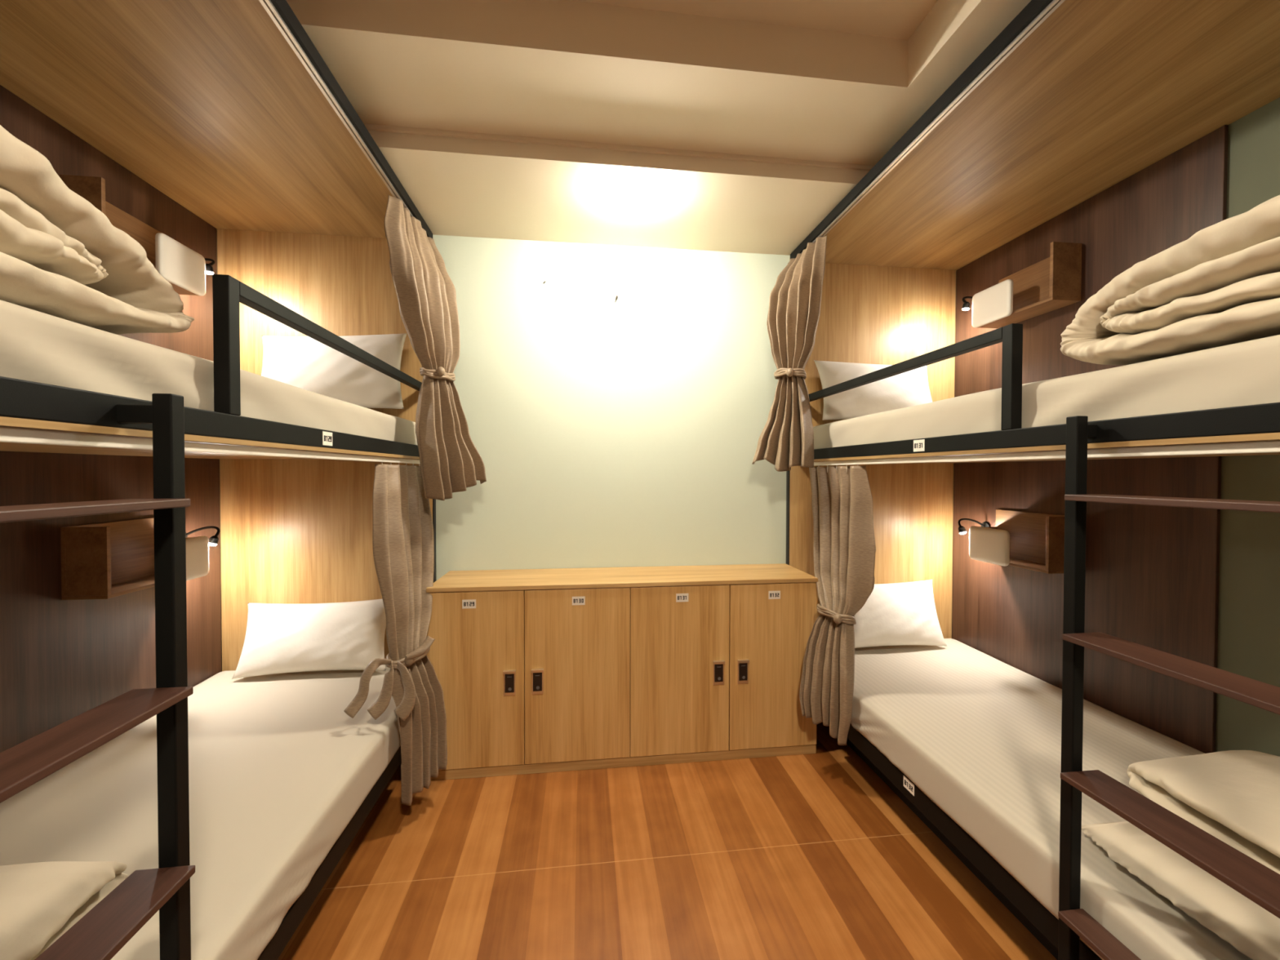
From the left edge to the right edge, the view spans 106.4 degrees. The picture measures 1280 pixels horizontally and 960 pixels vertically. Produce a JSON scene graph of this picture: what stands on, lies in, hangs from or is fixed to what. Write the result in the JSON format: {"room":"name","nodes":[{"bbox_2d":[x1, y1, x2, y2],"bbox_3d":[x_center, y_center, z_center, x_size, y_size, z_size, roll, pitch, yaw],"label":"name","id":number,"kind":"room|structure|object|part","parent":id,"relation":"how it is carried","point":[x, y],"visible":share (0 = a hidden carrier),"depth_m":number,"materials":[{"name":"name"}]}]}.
{"room":"dormitory","nodes":[
{"label":"dormitory","id":0,"kind":"room"},
{"bbox_2d":[216,230,222,671],"bbox_3d":[-1.936,-0.083,0.615,0.100,3.060,3.580,0,1,-7],"label":"wall","id":1,"kind":"structure","parent":0,"point":[216,230],"depth_m":2.40,"materials":[{"name":"green paint"}]},
{"bbox_2d":[0,84,221,752],"bbox_3d":[-2.016,0.062,1.779,0.014,2.574,1.189,0,1,-7],"label":"wall panel","id":2,"kind":"object","parent":1,"relation":"attached to","point":[60,660],"visible":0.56,"depth_m":1.73,"materials":[{"name":"brown wood"}]},
{"bbox_2d":[57,174,205,295],"bbox_3d":[-1.931,-0.915,1.851,0.172,0.258,0.424,0,1,-7],"label":"wall shelf","id":3,"kind":"object","parent":2,"relation":"attached to","point":[184,268],"visible":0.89,"depth_m":1.90,"materials":[{"name":"brown wood"}]},
{"bbox_2d":[60,517,208,599],"bbox_3d":[-1.933,0.288,1.870,0.172,0.258,0.424,0,1,-7],"label":"wall shelf","id":4,"kind":"object","parent":2,"relation":"attached to","point":[112,559],"visible":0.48,"depth_m":1.80,"materials":[{"name":"brown wood"}]},
{"bbox_2d":[185,525,220,545],"bbox_3d":[-1.967,0.250,2.140,0.175,0.084,0.058,0,1,0],"label":"reading lamp","id":5,"kind":"object","parent":2,"relation":"attached to","point":[213,540],"visible":0.77,"depth_m":2.14,"materials":[{"name":"black metal"}]},
{"bbox_2d":[204,257,215,274],"bbox_3d":[-1.966,-0.948,2.120,0.173,0.083,0.058,0,1,1],"label":"reading lamp","id":6,"kind":"object","parent":2,"relation":"attached to","point":[209,268],"visible":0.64,"depth_m":2.11,"materials":[{"name":"black metal"}]},
{"bbox_2d":[0,0,432,238],"bbox_3d":[-1.459,-1.229,1.393,1.031,0.050,2.109,0,1,-7],"label":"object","id":7,"kind":"object","parent":1,"relation":"attached to","point":[229,109],"visible":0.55,"depth_m":1.55,"materials":[{"name":"brown wood"}]},
{"bbox_2d":[383,195,486,500],"bbox_3d":[-0.914,-0.562,2.254,0.366,1.304,0.450,0,1,-7],"label":"curtain","id":8,"kind":"object","parent":7,"relation":"hanging from","point":[451,462],"visible":1,"depth_m":2.16,"materials":[{"name":"beige fabric"}]},
{"bbox_2d":[432,235,790,580],"bbox_3d":[-0.120,-0.111,2.683,4.195,3.060,0.100,0,1,-7],"label":"wall","id":9,"kind":"structure","parent":0,"point":[606,431],"depth_m":2.62,"materials":[{"name":"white paint"}]},
{"bbox_2d":[285,0,1031,255],"bbox_3d":[0.099,-1.433,0.836,3.995,0.360,3.580,0,1,-7],"label":"ceiling","id":10,"kind":"structure","parent":0,"point":[831,81],"depth_m":1.68,"materials":[{"name":"beige paint"}]},
{"bbox_2d":[363,123,874,170],"bbox_3d":[-0.031,-1.337,1.933,3.995,0.016,0.012,0,1,-7],"label":"trim","id":11,"kind":"structure","parent":10,"relation":"attached to","point":[369,126],"depth_m":1.92,"materials":[{"name":"beige paint"}]},
{"bbox_2d":[277,722,1057,959],"bbox_3d":[0.095,1.417,0.879,3.995,0.060,3.580,0,1,-7],"label":"floor","id":12,"kind":"structure","parent":0,"point":[810,856],"depth_m":1.66,"materials":[{"name":"brown wood"}]},
{"bbox_2d":[0,274,422,959],"bbox_3d":[-1.407,0.454,1.430,1.109,1.844,2.038,0,1,-7],"label":"bunk bed","id":13,"kind":"object","parent":12,"relation":"on","point":[35,416],"visible":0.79,"depth_m":0.83,"materials":[{"name":"black metal"}]},
{"bbox_3d":[-0.855,0.618,0.845,0.092,1.535,0.028,0,1,-7],"label":"ladder post","id":14,"kind":"part","parent":13,"relation":"part of","materials":[{"name":"black metal"}]},
{"bbox_2d":[0,664,400,959],"bbox_3d":[-1.439,1.027,1.449,1.042,0.165,1.985,0,1,-7],"label":"mattress","id":15,"kind":"object","parent":13,"relation":"on","point":[278,770],"visible":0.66,"depth_m":1.43,"materials":[{"name":"beige fabric"}]},
{"bbox_2d":[0,861,127,959],"bbox_3d":[-1.445,0.880,0.664,0.765,0.141,0.832,0,1,-7],"label":"duvet","id":16,"kind":"object","parent":15,"relation":"on","point":[40,902],"visible":0.88,"depth_m":0.97,"materials":[{"name":"beige fabric"}]},
{"bbox_2d":[231,599,386,679],"bbox_3d":[-1.569,0.760,2.314,0.683,0.331,0.166,0,1,-7],"label":"pillow","id":17,"kind":"object","parent":15,"relation":"on","point":[280,638],"visible":0.96,"depth_m":2.27,"materials":[{"name":"beige fabric"}]},
{"bbox_2d":[0,299,417,444],"bbox_3d":[-1.475,-0.196,1.431,0.938,0.186,1.955,0,1,-7],"label":"mattress","id":18,"kind":"object","parent":13,"relation":"on","point":[36,346],"visible":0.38,"depth_m":0.92,"materials":[{"name":"beige fabric"}]},
{"bbox_2d":[0,124,194,334],"bbox_3d":[-1.353,-0.467,0.634,0.863,0.374,0.802,0,1,-7],"label":"duvet","id":19,"kind":"object","parent":18,"relation":"on","point":[61,256],"visible":0.97,"depth_m":0.83,"materials":[{"name":"beige fabric"}]},
{"bbox_2d":[261,333,406,408],"bbox_3d":[-1.488,-0.522,2.311,0.694,0.436,0.172,0,1,-7],"label":"pillow","id":20,"kind":"object","parent":18,"relation":"on","point":[304,362],"visible":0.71,"depth_m":2.27,"materials":[{"name":"beige fabric"}]},
{"bbox_3d":[-0.989,-0.127,1.471,0.034,0.056,2.038,0,1,-7],"label":"rail","id":21,"kind":"part","parent":13,"relation":"part of","materials":[{"name":"black metal"}]},
{"bbox_3d":[-1.026,-0.317,1.779,0.034,0.313,1.412,0,1,-7],"label":"guard rail","id":22,"kind":"part","parent":13,"relation":"part of","materials":[{"name":"black metal"}]},
{"bbox_3d":[-0.974,-0.129,1.494,0.002,0.042,0.056,0,1,-7],"label":"number plate","id":23,"kind":"part","parent":13,"relation":"part of","materials":[{"name":"plastic"}]},
{"bbox_3d":[-0.931,1.150,1.317,0.034,0.076,1.600,0,1,-7],"label":"rail","id":24,"kind":"part","parent":13,"relation":"part of","materials":[{"name":"black metal"}]},
{"bbox_2d":[343,462,447,805],"bbox_3d":[-0.984,0.588,2.128,0.314,1.355,0.692,0,1,-7],"label":"curtain","id":25,"kind":"object","parent":13,"relation":"hanging from","point":[403,544],"visible":0.99,"depth_m":1.95,"materials":[{"name":"brown fabric"}]},
{"bbox_2d":[217,228,435,671],"bbox_3d":[-1.577,0.063,2.447,1.016,2.594,0.029,0,1,-7],"label":"end panel","id":26,"kind":"object","parent":12,"relation":"on","point":[293,531],"visible":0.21,"depth_m":2.41,"materials":[{"name":"brown wood"}]},
{"bbox_2d":[426,563,817,780],"bbox_3d":[-0.062,0.923,2.451,1.855,0.880,0.398,0,1,-7],"label":"base cabinet","id":27,"kind":"object","parent":12,"relation":"on","point":[555,669],"visible":1,"depth_m":2.27,"materials":[{"name":"brown wood"}]},
{"bbox_3d":[-0.776,0.564,2.176,0.060,0.040,0.002,0,1,-7],"label":"number plate","id":28,"kind":"part","parent":27,"relation":"part of","materials":[{"name":"plastic"}]},
{"bbox_3d":[-0.750,0.913,2.195,0.430,0.808,0.018,0,1,-7],"label":"door","id":29,"kind":"part","parent":27,"relation":"part of","materials":[{"name":"brown wood"}]},
{"bbox_3d":[-0.291,0.913,2.250,0.487,0.808,0.018,0,1,-7],"label":"door","id":30,"kind":"part","parent":27,"relation":"part of","materials":[{"name":"brown wood"}]},
{"bbox_3d":[-0.287,0.563,2.235,0.060,0.040,0.002,0,1,-7],"label":"number plate","id":31,"kind":"part","parent":27,"relation":"part of","materials":[{"name":"plastic"}]},
{"bbox_3d":[0.193,0.913,2.307,0.481,0.808,0.018,0,1,-7],"label":"door","id":32,"kind":"part","parent":27,"relation":"part of","materials":[{"name":"brown wood"}]},
{"bbox_3d":[0.202,0.563,2.293,0.060,0.040,0.002,0,1,-7],"label":"number plate","id":33,"kind":"part","parent":27,"relation":"part of","materials":[{"name":"plastic"}]},
{"bbox_3d":[0.658,0.913,2.362,0.446,0.808,0.018,0,1,-7],"label":"door","id":34,"kind":"part","parent":27,"relation":"part of","materials":[{"name":"brown wood"}]},
{"bbox_3d":[0.659,0.563,2.347,0.060,0.040,0.002,0,1,-7],"label":"number plate","id":35,"kind":"part","parent":27,"relation":"part of","materials":[{"name":"plastic"}]},
{"bbox_2d":[786,262,955,638],"bbox_3d":[1.349,0.063,2.795,1.022,2.594,0.029,0,1,-7],"label":"end panel","id":36,"kind":"object","parent":12,"relation":"on","point":[869,314],"visible":0.39,"depth_m":2.79,"materials":[{"name":"brown wood"}]},
{"bbox_2d":[808,323,1279,959],"bbox_3d":[1.448,0.464,1.770,1.063,1.824,2.038,0,1,-7],"label":"bunk bed","id":37,"kind":"object","parent":12,"relation":"on","point":[1250,429],"visible":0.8,"depth_m":1.13,"materials":[{"name":"black metal"}]},
{"bbox_2d":[799,464,875,745],"bbox_3d":[0.868,0.532,2.353,0.277,1.245,0.601,0,1,-7],"label":"curtain","id":38,"kind":"object","parent":37,"relation":"hanging from","point":[844,547],"visible":1,"depth_m":2.18,"materials":[{"name":"brown fabric"}]},
{"bbox_3d":[0.994,1.130,1.772,0.002,0.040,0.058,0,1,-7],"label":"number plate","id":39,"kind":"part","parent":37,"relation":"part of","materials":[{"name":"plastic"}]},
{"bbox_3d":[0.988,-0.304,2.038,0.034,0.299,1.372,0,1,-7],"label":"guard rail","id":40,"kind":"part","parent":37,"relation":"part of","materials":[{"name":"black metal"}]},
{"bbox_3d":[1.006,-0.124,1.729,0.002,0.042,0.056,0,1,-7],"label":"number plate","id":41,"kind":"part","parent":37,"relation":"part of","materials":[{"name":"plastic"}]},
{"bbox_3d":[1.038,1.150,1.551,0.034,0.076,1.600,0,1,-7],"label":"rail","id":42,"kind":"part","parent":37,"relation":"part of","materials":[{"name":"black metal"}]},
{"bbox_2d":[813,334,1279,448],"bbox_3d":[1.497,-0.195,1.784,0.926,0.190,1.955,0,1,-7],"label":"mattress","id":43,"kind":"object","parent":37,"relation":"on","point":[1246,373],"visible":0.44,"depth_m":1.14,"materials":[{"name":"beige fabric"}]},
{"bbox_2d":[813,360,932,420],"bbox_3d":[1.312,-0.488,2.646,0.687,0.360,0.166,0,1,-7],"label":"pillow","id":44,"kind":"object","parent":43,"relation":"on","point":[911,388],"visible":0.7,"depth_m":2.59,"materials":[{"name":"beige fabric"}]},
{"bbox_2d":[1060,195,1279,365],"bbox_3d":[1.566,-0.426,0.997,0.854,0.290,0.722,0,1,-7],"label":"duvet","id":45,"kind":"object","parent":43,"relation":"on","point":[1219,286],"visible":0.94,"depth_m":1.02,"materials":[{"name":"beige fabric"}]},
{"bbox_3d":[1.027,-0.123,1.710,0.034,0.053,2.038,0,1,-7],"label":"rail","id":46,"kind":"part","parent":37,"relation":"part of","materials":[{"name":"black metal"}]},
{"bbox_2d":[850,638,1253,959],"bbox_3d":[1.474,1.028,1.795,0.998,0.168,1.985,0,1,-7],"label":"mattress","id":47,"kind":"object","parent":37,"relation":"on","point":[979,734],"visible":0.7,"depth_m":1.66,"materials":[{"name":"white fabric"}]},
{"bbox_2d":[853,579,946,648],"bbox_3d":[1.350,0.749,2.663,0.700,0.345,0.168,0,1,-7],"label":"pillow","id":48,"kind":"object","parent":47,"relation":"on","point":[895,614],"visible":0.63,"depth_m":2.62,"materials":[{"name":"beige fabric"}]},
{"bbox_2d":[1081,750,1279,959],"bbox_3d":[1.599,0.872,1.056,0.854,0.157,0.892,0,1,-7],"label":"duvet","id":49,"kind":"object","parent":47,"relation":"on","point":[1233,796],"visible":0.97,"depth_m":1.19,"materials":[{"name":"beige fabric"}]},
{"bbox_3d":[1.050,0.617,1.149,0.060,1.535,0.028,0,1,-7],"label":"ladder post","id":50,"kind":"part","parent":37,"relation":"part of","materials":[{"name":"black metal"}]},
{"bbox_2d":[951,97,1279,756],"bbox_3d":[2.130,-0.083,1.098,0.100,3.060,3.580,0,1,-7],"label":"wall","id":51,"kind":"structure","parent":0,"point":[1249,611],"depth_m":1.58,"materials":[{"name":"green paint"}]},
{"bbox_2d":[790,0,1279,271],"bbox_3d":[1.481,-1.229,1.743,1.037,0.050,2.109,0,1,-7],"label":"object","id":52,"kind":"object","parent":51,"relation":"attached to","point":[1072,100],"visible":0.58,"depth_m":1.61,"materials":[{"name":"brown wood"}]},
{"bbox_2d":[751,235,826,471],"bbox_3d":[0.797,-0.629,2.483,0.392,1.172,0.326,-1,1,-40],"label":"curtain","id":53,"kind":"object","parent":52,"relation":"hanging from","point":[786,440],"visible":1,"depth_m":2.41,"materials":[{"name":"beige fabric"}]},
{"bbox_2d":[951,124,1228,753],"bbox_3d":[1.935,0.062,2.249,0.014,2.574,1.189,0,1,-7],"label":"wall panel","id":54,"kind":"object","parent":51,"relation":"attached to","point":[1152,580],"visible":0.51,"depth_m":1.98,"materials":[{"name":"brown wood"}]},
{"bbox_2d":[961,296,973,310],"bbox_3d":[1.805,-0.949,2.575,0.167,0.083,0.055,0,1,-7],"label":"reading lamp","id":55,"kind":"object","parent":54,"relation":"attached to","point":[966,306],"visible":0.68,"depth_m":2.55,"materials":[{"name":"black metal"}]},
{"bbox_2d":[957,518,990,533],"bbox_3d":[1.801,0.249,2.595,0.171,0.084,0.052,0,1,-7],"label":"reading lamp","id":56,"kind":"object","parent":54,"relation":"attached to","point":[962,530],"visible":0.9,"depth_m":2.59,"materials":[{"name":"black metal"}]},
{"bbox_2d":[968,509,1064,573],"bbox_3d":[1.833,0.288,2.323,0.172,0.258,0.413,0,1,-7],"label":"wall shelf","id":57,"kind":"object","parent":54,"relation":"attached to","point":[1033,541],"visible":0.96,"depth_m":2.33,"materials":[{"name":"brown wood"}]},
{"bbox_2d":[971,241,1081,328],"bbox_3d":[1.835,-0.915,2.304,0.172,0.258,0.413,0,1,-7],"label":"wall shelf","id":58,"kind":"object","parent":54,"relation":"attached to","point":[1054,282],"visible":0.99,"depth_m":2.28,"materials":[{"name":"brown wood"}]}
]}

